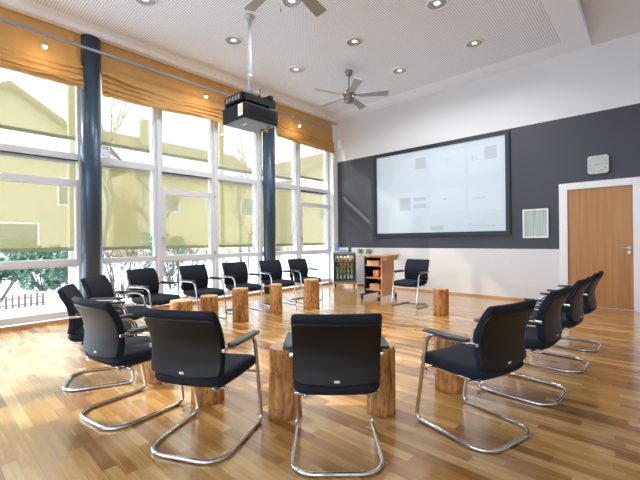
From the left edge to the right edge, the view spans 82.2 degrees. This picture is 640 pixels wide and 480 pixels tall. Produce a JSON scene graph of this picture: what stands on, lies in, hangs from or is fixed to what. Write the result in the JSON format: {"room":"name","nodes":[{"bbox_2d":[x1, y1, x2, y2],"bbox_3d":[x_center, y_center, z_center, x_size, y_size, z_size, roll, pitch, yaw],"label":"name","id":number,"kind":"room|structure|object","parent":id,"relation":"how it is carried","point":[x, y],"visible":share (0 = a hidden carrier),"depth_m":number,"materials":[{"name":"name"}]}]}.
{"room":"seminar room","nodes":[
{"label":"seminar room","id":0,"kind":"room"},
{"bbox_2d":[0,284,639,479],"bbox_3d":[0.109,1.259,2.397,10.600,0.120,12.363,-1,0,43],"label":"floor","id":1,"kind":"structure","parent":0,"point":[593,433],"depth_m":2.49,"materials":[{"name":"brown wood"}]},
{"bbox_2d":[80,34,102,298],"bbox_3d":[-3.615,-1.013,5.803,0.284,4.500,0.284,-1,0,43],"label":"column","id":2,"kind":"structure","parent":1,"relation":"on","point":[90,96],"depth_m":5.69,"materials":[{"name":"blue metal"}]},
{"bbox_2d":[57,284,137,391],"bbox_3d":[-1.940,0.805,3.241,0.577,0.829,0.582,-1,0,-23],"label":"chair","id":3,"kind":"object","parent":1,"relation":"on","point":[75,331],"visible":0.61,"depth_m":3.05,"materials":[{"name":"black fabric"}]},
{"bbox_2d":[80,275,147,357],"bbox_3d":[-2.239,0.808,4.053,0.577,0.829,0.582,-1,0,-4],"label":"chair","id":4,"kind":"object","parent":1,"relation":"on","point":[99,288],"visible":0.51,"depth_m":4.03,"materials":[{"name":"black fabric"}]},
{"bbox_2d":[72,296,184,430],"bbox_3d":[-1.376,0.799,2.633,0.582,0.829,0.577,-1,0,34],"label":"chair","id":5,"kind":"object","parent":1,"relation":"on","point":[105,342],"visible":0.9,"depth_m":2.43,"materials":[{"name":"grey plastic"}]},
{"bbox_2d":[126,268,179,333],"bbox_3d":[-2.284,0.809,5.053,0.577,0.829,0.582,-1,0,23],"label":"chair","id":6,"kind":"object","parent":1,"relation":"on","point":[146,279],"visible":0.81,"depth_m":5.04,"materials":[{"name":"black fabric"}]},
{"bbox_2d":[147,332,162,384],"bbox_3d":[-1.386,1.005,3.196,0.219,0.418,0.220,-1,0,30],"label":"stump","id":7,"kind":"object","parent":1,"relation":"on","point":[151,379],"visible":0.12,"depth_m":3.10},
{"bbox_2d":[170,299,192,310],"bbox_3d":[-1.763,0.989,4.662,0.272,0.458,0.274,-1,0,21],"label":"stump","id":8,"kind":"object","parent":1,"relation":"on","point":[176,304],"visible":0.31,"depth_m":4.56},
{"bbox_2d":[142,308,262,464],"bbox_3d":[-0.705,0.792,2.249,0.582,0.829,0.577,-1,0,16],"label":"chair","id":9,"kind":"object","parent":1,"relation":"on","point":[189,348],"visible":1,"depth_m":2.04,"materials":[{"name":"grey plastic"}]},
{"bbox_2d":[179,264,226,317],"bbox_3d":[-1.822,0.804,5.673,0.577,0.829,0.582,-1,0,36],"label":"chair","id":10,"kind":"object","parent":1,"relation":"on","point":[194,278],"visible":0.9,"depth_m":5.71,"materials":[{"name":"black fabric"}]},
{"bbox_2d":[191,386,224,406],"bbox_3d":[-0.853,1.010,2.787,0.244,0.398,0.245,-1,0,-9],"label":"stump","id":11,"kind":"object","parent":1,"relation":"on","point":[207,396],"visible":0.23,"depth_m":2.68,"materials":[{"name":"wood"}]},
{"bbox_2d":[200,294,218,317],"bbox_3d":[-1.538,0.992,5.099,0.247,0.448,0.248,-1,0,-13],"label":"stump","id":12,"kind":"object","parent":1,"relation":"on","point":[209,302],"visible":0.56,"depth_m":5.00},
{"bbox_2d":[232,287,248,321],"bbox_3d":[-1.207,0.968,5.567,0.241,0.488,0.239,-1,0,35],"label":"stump","id":13,"kind":"object","parent":1,"relation":"on","point":[240,301],"visible":1,"depth_m":5.47,"materials":[{"name":"wood"}]},
{"bbox_2d":[222,262,263,313],"bbox_3d":[-1.341,0.799,6.297,0.582,0.829,0.577,-1,0,-45],"label":"chair","id":14,"kind":"object","parent":1,"relation":"on","point":[236,274],"visible":0.86,"depth_m":6.35,"materials":[{"name":"black fabric"}]},
{"bbox_2d":[262,100,275,293],"bbox_3d":[-1.169,-1.038,8.468,0.284,4.500,0.284,-1,0,43],"label":"column","id":15,"kind":"structure","parent":1,"relation":"on","point":[269,199],"depth_m":8.35,"materials":[{"name":"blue metal"}]},
{"bbox_2d":[270,283,282,313],"bbox_3d":[-0.734,0.969,6.125,0.212,0.478,0.211,-1,0,7],"label":"stump","id":16,"kind":"object","parent":1,"relation":"on","point":[276,307],"visible":1,"depth_m":6.04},
{"bbox_2d":[259,260,296,306],"bbox_3d":[-0.807,0.793,6.886,0.582,0.829,0.577,-1,0,-41],"label":"chair","id":17,"kind":"object","parent":1,"relation":"on","point":[271,270],"visible":0.89,"depth_m":6.93,"materials":[{"name":"black fabric"}]},
{"bbox_2d":[268,342,301,421],"bbox_3d":[-0.244,0.969,2.553,0.238,0.468,0.236,-1,0,-18],"label":"stump","id":18,"kind":"object","parent":1,"relation":"on","point":[281,389],"visible":0.66,"depth_m":2.46,"materials":[{"name":"wood"}]},
{"bbox_2d":[287,258,322,302],"bbox_3d":[-0.315,0.788,7.373,0.582,0.829,0.577,-1,0,-42],"label":"chair","id":19,"kind":"object","parent":1,"relation":"on","point":[299,265],"visible":0.9,"depth_m":7.42,"materials":[{"name":"black fabric"}]},
{"bbox_2d":[304,278,319,308],"bbox_3d":[-0.151,0.948,6.569,0.278,0.508,0.276,-1,0,-32],"label":"stump","id":20,"kind":"object","parent":1,"relation":"on","point":[311,285],"visible":1,"depth_m":6.45,"materials":[{"name":"wood"}]},
{"bbox_2d":[322,309,337,312],"bbox_3d":[0.171,1.194,6.207,0.220,0.008,0.170,-1,0,23],"label":"floor plate","id":21,"kind":"object","parent":1,"relation":"on","point":[326,310],"visible":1,"depth_m":6.20,"materials":[{"name":"silver metal"}]},
{"bbox_2d":[283,313,389,476],"bbox_3d":[0.089,0.784,2.107,0.582,0.829,0.577,-1,0,0],"label":"chair","id":22,"kind":"object","parent":1,"relation":"on","point":[331,354],"visible":1,"depth_m":1.90,"materials":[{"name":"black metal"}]},
{"bbox_2d":[332,281,357,287],"bbox_3d":[0.641,1.131,9.507,0.650,0.124,0.500,-1,0,4],"label":"dolly","id":23,"kind":"object","parent":1,"relation":"on","point":[356,282],"visible":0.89,"depth_m":9.27,"materials":[{"name":"beige"}]},
{"bbox_2d":[333,252,355,282],"bbox_3d":[0.636,0.688,9.490,0.570,0.760,0.454,-1,0,4],"label":"fridge","id":24,"kind":"object","parent":23,"relation":"on","point":[335,254],"visible":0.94,"depth_m":9.31,"materials":[{"name":"beige"}]},
{"bbox_2d":[357,254,399,300],"bbox_3d":[1.148,0.740,7.586,0.880,0.894,0.698,-1,0,43],"label":"cart","id":25,"kind":"object","parent":1,"relation":"on","point":[386,267],"visible":0.96,"depth_m":7.46,"materials":[{"name":"brown"}]},
{"bbox_2d":[357,248,364,255],"bbox_3d":[0.873,0.245,7.825,0.172,0.162,0.164,-1,0,43],"label":"potted plant","id":26,"kind":"object","parent":25,"relation":"on","point":[360,251],"visible":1,"depth_m":7.80,"materials":[{"name":"green plant"}]},
{"bbox_2d":[365,249,372,254],"bbox_3d":[1.013,0.250,7.537,0.162,0.149,0.166,-1,0,21],"label":"potted plant","id":27,"kind":"object","parent":25,"relation":"on","point":[367,250],"visible":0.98,"depth_m":7.52,"materials":[{"name":"green plant"}]},
{"bbox_2d":[367,260,380,264],"bbox_3d":[1.132,0.453,7.483,0.280,0.089,0.200,-1,0,43],"label":"storage box","id":28,"kind":"object","parent":25,"relation":"on","point":[369,262],"visible":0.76,"depth_m":7.41,"materials":[{"name":"brown wood"}]},
{"bbox_2d":[370,283,380,289],"bbox_3d":[1.162,0.933,7.460,0.230,0.109,0.200,-1,0,43],"label":"storage box","id":29,"kind":"object","parent":25,"relation":"on","point":[377,286],"visible":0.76,"depth_m":7.37,"materials":[{"name":"brown wood"}]},
{"bbox_2d":[373,270,380,277],"bbox_3d":[1.175,0.678,7.439,0.120,0.139,0.170,-1,0,43],"label":"storage box","id":30,"kind":"object","parent":25,"relation":"on","point":[376,273],"visible":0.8,"depth_m":7.38,"materials":[{"name":"orange"}]},
{"bbox_2d":[382,256,397,260],"bbox_3d":[1.407,0.355,7.351,0.114,0.081,0.420,-1,0,43],"label":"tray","id":31,"kind":"object","parent":25,"relation":"on","point":[389,258],"depth_m":7.25,"materials":[{"name":"brown wood"}]},
{"bbox_2d":[367,342,395,417],"bbox_3d":[0.425,0.962,2.565,0.200,0.468,0.202,-1,0,4],"label":"stump","id":32,"kind":"object","parent":1,"relation":"on","point":[385,402],"visible":0.54,"depth_m":2.47,"materials":[{"name":"wood"}]},
{"bbox_2d":[391,259,429,308],"bbox_3d":[1.663,0.768,6.676,0.582,0.829,0.577,-1,0,44],"label":"chair","id":33,"kind":"object","parent":1,"relation":"on","point":[416,271],"visible":1,"depth_m":6.71,"materials":[{"name":"black fabric"}]},
{"bbox_2d":[433,287,448,315],"bbox_3d":[1.926,0.971,5.843,0.237,0.418,0.237,-1,0,30],"label":"stump","id":34,"kind":"object","parent":1,"relation":"on","point":[440,294],"visible":1,"depth_m":5.75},
{"bbox_2d":[434,331,463,393],"bbox_3d":[1.044,0.975,2.962,0.240,0.428,0.240,-1,0,-15],"label":"stump","id":35,"kind":"object","parent":1,"relation":"on","point":[445,382],"visible":0.38,"depth_m":2.87,"materials":[{"name":"wood"}]},
{"bbox_2d":[415,299,536,453],"bbox_3d":[0.994,0.775,2.340,0.582,0.829,0.577,-1,0,-32],"label":"chair","id":36,"kind":"object","parent":1,"relation":"on","point":[496,347],"visible":1,"depth_m":2.15,"materials":[{"name":"black fabric"}]},
{"bbox_2d":[477,285,571,406],"bbox_3d":[1.627,0.769,2.910,0.582,0.829,0.577,-1,0,-44],"label":"chair","id":37,"kind":"object","parent":1,"relation":"on","point":[547,332],"visible":0.76,"depth_m":2.68,"materials":[{"name":"black fabric"}]},
{"bbox_2d":[523,276,591,372],"bbox_3d":[2.256,0.762,3.544,0.582,0.829,0.577,-1,0,-45],"label":"chair","id":38,"kind":"object","parent":1,"relation":"on","point":[573,315],"visible":0.7,"depth_m":3.31,"materials":[{"name":"black fabric"}]},
{"bbox_2d":[540,271,603,351],"bbox_3d":[2.838,0.756,4.145,0.577,0.829,0.582,-1,0,44],"label":"chair","id":39,"kind":"object","parent":1,"relation":"on","point":[589,304],"visible":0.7,"depth_m":3.90,"materials":[{"name":"black fabric"}]},
{"bbox_2d":[12,0,639,120],"bbox_3d":[-0.056,-4.460,2.428,10.500,2.320,12.163,-1,0,43],"label":"ceiling","id":40,"kind":"structure","parent":0,"point":[516,34],"depth_m":5.97,"materials":[{"name":"paint"}]},
{"bbox_2d":[135,0,157,6],"bbox_3d":[-2.370,-3.264,4.982,0.316,0.021,0.316,-1,0,43],"label":"recessed light","id":41,"kind":"object","parent":40,"relation":"in","point":[149,3],"visible":1,"depth_m":5.05,"materials":[{"name":"white paint"}]},
{"bbox_2d":[0,18,331,129],"bbox_3d":[-2.674,-3.064,6.349,0.034,0.417,8.780,-1,0,43],"label":"track rail","id":42,"kind":"object","parent":40,"relation":"hanging from","point":[1,19],"visible":0.83,"depth_m":5.81,"materials":[{"name":"grey"}]},
{"bbox_2d":[42,35,47,48],"bbox_3d":[-3.821,-2.754,5.096,0.068,0.181,0.066,-1,0,43],"label":"track spotlight","id":43,"kind":"object","parent":42,"relation":"attached to","point":[44,44],"visible":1,"depth_m":5.08,"materials":[{"name":"silver metal"}]},
{"bbox_2d":[224,35,242,45],"bbox_3d":[-1.417,-3.274,6.020,0.316,0.021,0.316,-1,0,43],"label":"recessed light","id":44,"kind":"object","parent":40,"relation":"in","point":[235,40],"visible":1,"depth_m":6.01,"materials":[{"name":"white"}]},
{"bbox_2d":[223,13,277,132],"bbox_3d":[-1.029,-2.478,5.407,0.558,1.621,0.648,-1,0,43],"label":"projector","id":45,"kind":"object","parent":40,"relation":"hanging from","point":[246,111],"visible":1,"depth_m":5.26,"materials":[{"name":"grey"}]},
{"bbox_2d":[248,104,274,121],"bbox_3d":[-0.828,-1.807,5.210,0.004,0.140,0.471,-1,0,43],"label":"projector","id":46,"kind":"object","parent":45,"relation":"attached to","point":[255,111],"depth_m":5.20,"materials":[{"name":"black"}]},
{"bbox_2d":[259,88,272,100],"bbox_3d":[-0.814,-2.138,5.430,0.180,0.220,0.160,-1,0,43],"label":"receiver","id":47,"kind":"object","parent":45,"relation":"on","point":[269,97],"visible":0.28,"depth_m":5.42,"materials":[{"name":"black"}]},
{"bbox_2d":[244,0,325,16],"bbox_3d":[-0.381,-2.874,3.958,1.455,0.845,1.480,-1,0,43],"label":"ceiling fan","id":48,"kind":"object","parent":40,"relation":"hanging from","point":[314,6],"visible":1,"depth_m":4.41,"materials":[{"name":"silver metal"}]},
{"bbox_2d":[281,0,302,7],"bbox_3d":[-0.384,-3.285,5.045,0.316,0.021,0.316,-1,0,43],"label":"recessed light","id":49,"kind":"object","parent":40,"relation":"in","point":[287,3],"visible":0.94,"depth_m":5.10,"materials":[{"name":"white"}]},
{"bbox_2d":[288,65,303,72],"bbox_3d":[-0.457,-3.284,7.066,0.316,0.021,0.316,-1,0,43],"label":"recessed light","id":50,"kind":"object","parent":40,"relation":"in","point":[294,69],"visible":1,"depth_m":7.05,"materials":[{"name":"white"}]},
{"bbox_2d":[312,70,388,108],"bbox_3d":[0.541,-2.997,7.224,1.437,0.617,1.486,-1,0,43],"label":"ceiling fan","id":51,"kind":"object","parent":40,"relation":"hanging from","point":[349,95],"visible":1,"depth_m":7.11,"materials":[{"name":"silver metal"}]},
{"bbox_2d":[345,36,363,46],"bbox_3d":[0.576,-3.295,6.092,0.316,0.021,0.316,-1,0,43],"label":"recessed light","id":52,"kind":"object","parent":40,"relation":"in","point":[352,41],"visible":1,"depth_m":6.08,"materials":[{"name":"white"}]},
{"bbox_2d":[392,67,407,73],"bbox_3d":[1.556,-3.304,7.160,0.316,0.021,0.316,-1,0,43],"label":"recessed light","id":53,"kind":"object","parent":40,"relation":"in","point":[398,70],"visible":1,"depth_m":7.15,"materials":[{"name":"white"}]},
{"bbox_2d":[425,0,448,10],"bbox_3d":[1.636,-3.305,5.132,0.316,0.021,0.316,-1,0,43],"label":"recessed light","id":54,"kind":"object","parent":40,"relation":"in","point":[433,5],"visible":1,"depth_m":5.16,"materials":[{"name":"white"}]},
{"bbox_2d":[464,38,484,47],"bbox_3d":[2.603,-3.315,6.186,0.316,0.021,0.316,-1,0,43],"label":"recessed light","id":55,"kind":"object","parent":40,"relation":"in","point":[471,43],"visible":1,"depth_m":6.17,"materials":[{"name":"white"}]},
{"bbox_2d":[336,32,639,310],"bbox_3d":[4.196,-1.153,6.913,10.350,4.620,0.150,-1,0,43],"label":"wall","id":56,"kind":"structure","parent":0,"point":[559,112],"depth_m":7.15,"materials":[{"name":"white paint"}]},
{"bbox_2d":[0,6,83,88],"bbox_3d":[-4.435,-2.743,4.785,0.151,0.873,2.332,-1,0,43],"label":"blind","id":57,"kind":"object","parent":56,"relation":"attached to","point":[21,50],"visible":0.98,"depth_m":5.26,"materials":[{"name":"fabric"}]},
{"bbox_2d":[0,0,339,124],"bbox_3d":[-3.221,-3.230,6.158,0.175,0.075,10.963,-1,0,43],"label":"trim","id":58,"kind":"structure","parent":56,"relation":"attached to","point":[9,4],"depth_m":6.23,"materials":[{"name":"white paint"}]},
{"bbox_2d":[100,41,268,132],"bbox_3d":[-2.342,-2.746,7.075,0.152,0.911,3.367,-1,0,43],"label":"blind","id":59,"kind":"object","parent":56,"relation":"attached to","point":[120,80],"visible":0.66,"depth_m":6.53,"materials":[{"name":"fabric"}]},
{"bbox_2d":[275,103,335,153],"bbox_3d":[-0.328,-2.775,9.261,0.150,0.893,2.082,-1,0,43],"label":"blind","id":60,"kind":"object","parent":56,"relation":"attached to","point":[308,134],"visible":0.98,"depth_m":9.24,"materials":[{"name":"fabric"}]},
{"bbox_2d":[337,140,342,149],"bbox_3d":[0.541,-2.636,10.113,0.170,0.240,0.056,-1,0,43],"label":"wall box","id":61,"kind":"object","parent":56,"relation":"attached to","point":[339,142],"visible":1,"depth_m":10.08,"materials":[{"name":"white paint"}]},
{"bbox_2d":[350,284,523,300],"bbox_3d":[4.291,1.137,6.733,10.000,0.038,0.018,-1,0,43],"label":"baseboard","id":62,"kind":"structure","parent":56,"relation":"attached to","point":[511,298],"depth_m":7.80,"materials":[{"name":"brown wood"}]},
{"bbox_2d":[373,129,510,236],"bbox_3d":[2.557,-1.131,8.277,3.184,2.064,0.055,-1,0,43],"label":"projection screen","id":63,"kind":"object","parent":56,"relation":"attached to","point":[459,187],"visible":1,"depth_m":8.06,"materials":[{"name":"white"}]},
{"bbox_2d":[523,208,548,237],"bbox_3d":[4.062,-0.319,6.920,0.426,0.544,0.030,-1,0,43],"label":"framed picture","id":64,"kind":"object","parent":56,"relation":"attached to","point":[535,221],"visible":1,"depth_m":6.91,"materials":[{"name":"white paint"}]},
{"bbox_2d":[587,154,609,174],"bbox_3d":[4.747,-1.294,6.265,0.310,0.330,0.056,-1,0,43],"label":"wall clock","id":65,"kind":"object","parent":56,"relation":"attached to","point":[596,164],"visible":1,"depth_m":6.25,"materials":[{"name":"white plastic"}]},
{"bbox_2d":[559,177,639,311],"bbox_3d":[4.754,0.067,6.256,1.143,2.170,0.078,-1,0,43],"label":"door","id":66,"kind":"structure","parent":56,"relation":"in","point":[599,221],"depth_m":6.22,"materials":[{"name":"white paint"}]},
{"bbox_3d":[-3.745,-1.072,5.914,0.200,4.620,12.063,-1,0,43],"label":"wall","id":67,"kind":"structure","parent":0,"visible":0},
{"bbox_2d":[0,86,81,326],"bbox_3d":[-4.167,-0.978,5.383,0.194,4.320,1.174,-1,0,43],"label":"window","id":68,"kind":"structure","parent":67,"relation":"in","point":[9,148],"depth_m":5.51,"materials":[{"name":"white metal"}]},
{"bbox_2d":[0,68,74,140],"bbox_3d":[-4.279,-2.361,5.467,0.067,1.550,1.080,-1,0,43],"label":"blind","id":69,"kind":"object","parent":68,"relation":"attached to","point":[29,104],"visible":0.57,"depth_m":5.50,"materials":[{"name":"yellow"}]},
{"bbox_2d":[0,152,75,252],"bbox_3d":[-4.261,-0.547,5.467,0.067,1.440,1.080,-1,0,43],"label":"blind","id":70,"kind":"object","parent":68,"relation":"attached to","point":[33,217],"visible":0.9,"depth_m":5.48,"materials":[{"name":"yellow"}]},
{"bbox_2d":[102,108,157,306],"bbox_3d":[-3.369,-0.986,6.279,0.160,4.320,1.134,-1,0,43],"label":"window","id":71,"kind":"structure","parent":67,"relation":"in","point":[152,167],"depth_m":6.65,"materials":[{"name":"white metal"}]},
{"bbox_2d":[101,85,149,152],"bbox_3d":[-3.478,-2.370,6.340,0.067,1.550,1.030,-1,0,43],"label":"blind","id":72,"kind":"object","parent":71,"relation":"attached to","point":[124,125],"visible":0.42,"depth_m":6.41,"materials":[{"name":"fabric"}]},
{"bbox_2d":[102,165,150,249],"bbox_3d":[-3.460,-0.555,6.340,0.067,1.440,1.030,-1,0,43],"label":"blind","id":73,"kind":"object","parent":71,"relation":"attached to","point":[125,192],"visible":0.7,"depth_m":6.41,"materials":[{"name":"yellow"}]},
{"bbox_2d":[156,109,161,305],"bbox_3d":[-2.981,-0.982,6.731,0.180,4.335,0.060,-1,0,43],"label":"trim","id":74,"kind":"structure","parent":67,"relation":"attached to","point":[158,114],"depth_m":6.67,"materials":[{"name":"white metal"}]},
{"bbox_2d":[0,282,331,331],"bbox_3d":[-3.267,1.211,6.243,0.065,0.045,10.963,-1,0,43],"label":"baseboard","id":75,"kind":"structure","parent":67,"relation":"attached to","point":[298,287],"depth_m":5.53,"materials":[{"name":"brown wood"}]},
{"bbox_2d":[160,110,215,299],"bbox_3d":[-2.562,-0.994,7.133,0.194,4.320,1.124,-1,0,43],"label":"window","id":76,"kind":"structure","parent":67,"relation":"in","point":[210,196],"depth_m":7.26,"materials":[{"name":"white metal"}]},
{"bbox_2d":[162,110,207,162],"bbox_3d":[-2.674,-2.378,7.216,0.067,1.550,1.030,-1,0,43],"label":"blind","id":77,"kind":"object","parent":76,"relation":"attached to","point":[183,136],"visible":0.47,"depth_m":7.23,"materials":[{"name":"fabric"}]},
{"bbox_2d":[162,173,208,248],"bbox_3d":[-2.655,-0.563,7.216,0.067,1.440,1.030,-1,0,43],"label":"blind","id":78,"kind":"object","parent":76,"relation":"attached to","point":[186,217],"visible":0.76,"depth_m":7.23,"materials":[{"name":"yellow"}]},
{"bbox_2d":[213,121,217,287],"bbox_3d":[-2.196,-0.990,7.585,0.180,4.335,0.060,-1,0,43],"label":"trim","id":79,"kind":"structure","parent":67,"relation":"attached to","point":[214,122],"depth_m":7.52,"materials":[{"name":"white metal"}]},
{"bbox_2d":[217,122,260,296],"bbox_3d":[-1.793,-1.002,7.996,0.160,4.320,1.094,-1,0,43],"label":"window","id":80,"kind":"structure","parent":67,"relation":"in","point":[255,181],"depth_m":8.34,"materials":[{"name":"white metal"}]},
{"bbox_2d":[218,122,251,173],"bbox_3d":[-1.902,-2.336,8.056,0.067,1.650,0.990,-1,0,43],"label":"blind","id":81,"kind":"object","parent":80,"relation":"attached to","point":[234,144],"visible":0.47,"depth_m":8.08,"materials":[{"name":"fabric"}]},
{"bbox_2d":[218,180,252,247],"bbox_3d":[-1.884,-0.571,8.056,0.067,1.440,0.990,-1,0,43],"label":"blind","id":82,"kind":"object","parent":80,"relation":"attached to","point":[234,199],"visible":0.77,"depth_m":8.07,"materials":[{"name":"yellow"}]},
{"bbox_2d":[258,132,262,291],"bbox_3d":[-1.419,-0.998,8.433,0.180,4.335,0.060,-1,0,43],"label":"trim","id":83,"kind":"structure","parent":67,"relation":"attached to","point":[259,133],"depth_m":8.37,"materials":[{"name":"white metal"}]},
{"bbox_2d":[261,132,299,290],"bbox_3d":[-0.985,-1.010,8.876,0.160,4.320,1.184,-1,0,43],"label":"window","id":84,"kind":"structure","parent":67,"relation":"in","point":[294,187],"depth_m":9.27,"materials":[{"name":"white metal"}]},
{"bbox_2d":[262,130,291,180],"bbox_3d":[-1.094,-2.344,8.937,0.067,1.650,1.080,-1,0,43],"label":"blind","id":85,"kind":"object","parent":84,"relation":"attached to","point":[282,145],"visible":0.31,"depth_m":9.12,"materials":[{"name":"fabric"}]},
{"bbox_2d":[262,186,292,245],"bbox_3d":[-1.076,-0.579,8.937,0.067,1.440,1.080,-1,0,43],"label":"blind","id":86,"kind":"object","parent":84,"relation":"attached to","point":[283,196],"visible":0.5,"depth_m":9.12,"materials":[{"name":"yellow"}]},
{"bbox_2d":[297,143,300,285],"bbox_3d":[-0.580,-1.007,9.346,0.180,4.335,0.060,-1,0,43],"label":"trim","id":87,"kind":"structure","parent":67,"relation":"attached to","point":[298,144],"depth_m":9.28,"materials":[{"name":"white metal"}]},
{"bbox_2d":[300,151,330,284],"bbox_3d":[-0.147,-1.018,9.763,0.194,4.320,1.164,-1,0,43],"label":"window","id":88,"kind":"structure","parent":67,"relation":"in","point":[326,206],"depth_m":10.11,"materials":[{"name":"white metal"}]},
{"bbox_2d":[300,144,323,181],"bbox_3d":[-0.260,-2.402,9.847,0.067,1.550,1.070,-1,0,43],"label":"blind","id":89,"kind":"object","parent":88,"relation":"attached to","point":[311,159],"visible":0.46,"depth_m":9.88,"materials":[{"name":"yellow"}]},
{"bbox_2d":[300,191,324,244],"bbox_3d":[-0.241,-0.588,9.847,0.067,1.440,1.070,-1,0,43],"label":"blind","id":90,"kind":"object","parent":88,"relation":"attached to","point":[313,218],"visible":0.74,"depth_m":9.91,"materials":[{"name":"yellow"}]},
{"bbox_2d":[328,152,330,277],"bbox_3d":[0.231,-1.015,10.230,0.180,4.335,0.060,-1,0,43],"label":"trim","id":91,"kind":"structure","parent":67,"relation":"attached to","point":[328,152],"depth_m":10.15,"materials":[{"name":"white metal"}]},
{"bbox_2d":[330,124,337,281],"bbox_3d":[0.353,-0.994,10.215,0.220,4.380,0.183,-1,0,43],"label":"trim","id":92,"kind":"structure","parent":67,"relation":"attached to","point":[333,157],"depth_m":10.13,"materials":[{"name":"white paint"}]},
{"label":"outside","id":93,"kind":"structure","parent":0,"visible":0},
{"bbox_2d":[0,254,326,326],"bbox_3d":[-10.309,0.818,43.404,60.000,1.349,110.000,-1,0,43],"label":"snow","id":94,"kind":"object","parent":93,"point":[55,303],"visible":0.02,"depth_m":10.40,"materials":[{"name":"snow"}]},
{"bbox_2d":[0,252,37,301],"bbox_3d":[-7.052,0.694,8.027,1.122,1.498,1.517,-1,0,43],"label":"evergreen shrub","id":95,"kind":"object","parent":94,"relation":"on","point":[17,275],"visible":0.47,"depth_m":8.20,"materials":[{"name":"green plant"}]},
{"bbox_2d":[0,292,48,309],"bbox_3d":[-6.175,1.233,7.390,0.071,0.280,1.180,-1,0,43],"label":"picket fence","id":96,"kind":"object","parent":94,"relation":"on","point":[12,299],"visible":1,"depth_m":7.49,"materials":[{"name":"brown wood"}]},
{"bbox_2d":[2,251,62,291],"bbox_3d":[-7.498,0.643,9.758,1.258,1.609,1.532,-1,0,43],"label":"evergreen shrub","id":97,"kind":"object","parent":94,"relation":"on","point":[34,283],"visible":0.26,"depth_m":9.67,"materials":[{"name":"green plant"}]},
{"bbox_2d":[0,129,118,264],"bbox_3d":[-15.982,-2.397,18.108,8.900,8.320,8.500,-1,0,43],"label":"house","id":98,"kind":"structure","parent":94,"relation":"on","point":[6,136],"depth_m":16.04,"materials":[{"name":"beige"}]},
{"bbox_2d":[67,140,76,286],"bbox_3d":[-4.462,-0.934,6.611,0.120,4.600,0.120,-1,0,43],"label":"timber post","id":99,"kind":"object","parent":94,"relation":"on","point":[71,146],"visible":0.02,"depth_m":6.56,"materials":[{"name":"beige"}]},
{"bbox_2d":[43,251,103,290],"bbox_3d":[-6.154,0.751,9.284,1.180,1.365,1.293,-1,0,43],"label":"evergreen shrub","id":100,"kind":"object","parent":94,"relation":"on","point":[59,275],"visible":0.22,"depth_m":8.96,"materials":[{"name":"green plant"}]},
{"bbox_2d":[101,146,113,254],"bbox_3d":[-7.985,-2.274,13.420,2.664,7.523,4.347,-1,0,-30],"label":"bare tree","id":101,"kind":"object","parent":94,"relation":"on","point":[108,149],"visible":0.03,"depth_m":12.57,"materials":[{"name":"brown plant"}]},
{"bbox_2d":[103,242,152,298],"bbox_3d":[-4.646,0.603,8.765,1.544,1.598,1.667,-1,0,30],"label":"bare shrub","id":102,"kind":"object","parent":94,"relation":"on","point":[111,278],"visible":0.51,"depth_m":8.47,"materials":[{"name":"brown plant"}]},
{"bbox_2d":[101,145,205,226],"bbox_3d":[-7.904,-1.818,17.275,5.329,6.626,4.102,-1,0,-27],"label":"bare tree","id":103,"kind":"object","parent":94,"relation":"on","point":[101,145],"visible":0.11,"depth_m":16.29,"materials":[{"name":"brown plant"}]},
{"bbox_2d":[141,228,208,275],"bbox_3d":[-5.586,0.488,13.441,2.037,1.884,2.398,-1,0,43],"label":"bare shrub","id":104,"kind":"object","parent":94,"relation":"on","point":[151,237],"visible":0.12,"depth_m":13.41,"materials":[{"name":"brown plant"}]},
{"bbox_2d":[149,245,206,289],"bbox_3d":[-3.888,0.572,10.229,1.691,1.647,1.775,-1,0,43],"label":"bare shrub","id":105,"kind":"object","parent":94,"relation":"on","point":[168,277],"visible":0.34,"depth_m":10.22,"materials":[{"name":"brown plant"}]},
{"bbox_2d":[103,120,263,256],"bbox_3d":[-10.999,-3.288,27.982,10.900,10.000,10.400,-1,0,43],"label":"house","id":106,"kind":"structure","parent":94,"relation":"on","point":[126,155],"depth_m":24.05,"materials":[{"name":"beige"}]},
{"bbox_2d":[218,169,224,289],"bbox_3d":[-2.452,-0.955,9.096,0.120,4.600,0.120,-1,0,43],"label":"timber post","id":107,"kind":"object","parent":94,"relation":"on","point":[222,249],"visible":0.02,"depth_m":9.04,"materials":[{"name":"beige"}]},
{"bbox_2d":[198,246,254,265],"bbox_3d":[-3.001,0.574,11.958,1.941,1.625,1.780,-1,0,-26],"label":"bare shrub","id":108,"kind":"object","parent":94,"relation":"on","point":[241,250],"visible":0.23,"depth_m":11.76,"materials":[{"name":"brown plant"}]},
{"bbox_2d":[226,145,253,260],"bbox_3d":[-4.210,-2.796,19.511,3.197,8.482,2.754,-1,0,36],"label":"bare tree","id":109,"kind":"object","parent":94,"relation":"on","point":[252,145],"visible":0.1,"depth_m":19.78,"materials":[{"name":"brown plant"}]},
{"bbox_2d":[247,180,285,268],"bbox_3d":[-2.701,-0.716,15.218,2.637,4.308,2.278,-1,0,33],"label":"bare tree","id":110,"kind":"object","parent":94,"relation":"on","point":[285,180],"visible":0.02,"depth_m":15.73,"materials":[{"name":"brown plant"}]},
{"bbox_2d":[246,239,293,264],"bbox_3d":[-1.880,0.552,13.443,1.715,1.643,2.038,-1,0,43],"label":"bare shrub","id":111,"kind":"object","parent":94,"relation":"on","point":[279,249],"visible":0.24,"depth_m":13.33,"materials":[{"name":"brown plant"}]},
{"bbox_2d":[291,195,293,255],"bbox_3d":[-1.839,-1.445,25.027,3.248,5.744,3.274,-1,0,-23],"label":"bare tree","id":112,"kind":"object","parent":94,"relation":"on","point":[292,195],"visible":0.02,"depth_m":25.00,"materials":[{"name":"brown plant"}]},
{"bbox_2d":[262,160,324,250],"bbox_3d":[-1.669,-3.493,38.149,10.900,10.220,11.900,-1,0,43],"label":"house","id":113,"kind":"structure","parent":94,"relation":"on","point":[304,182],"depth_m":31.88,"materials":[{"name":"beige"}]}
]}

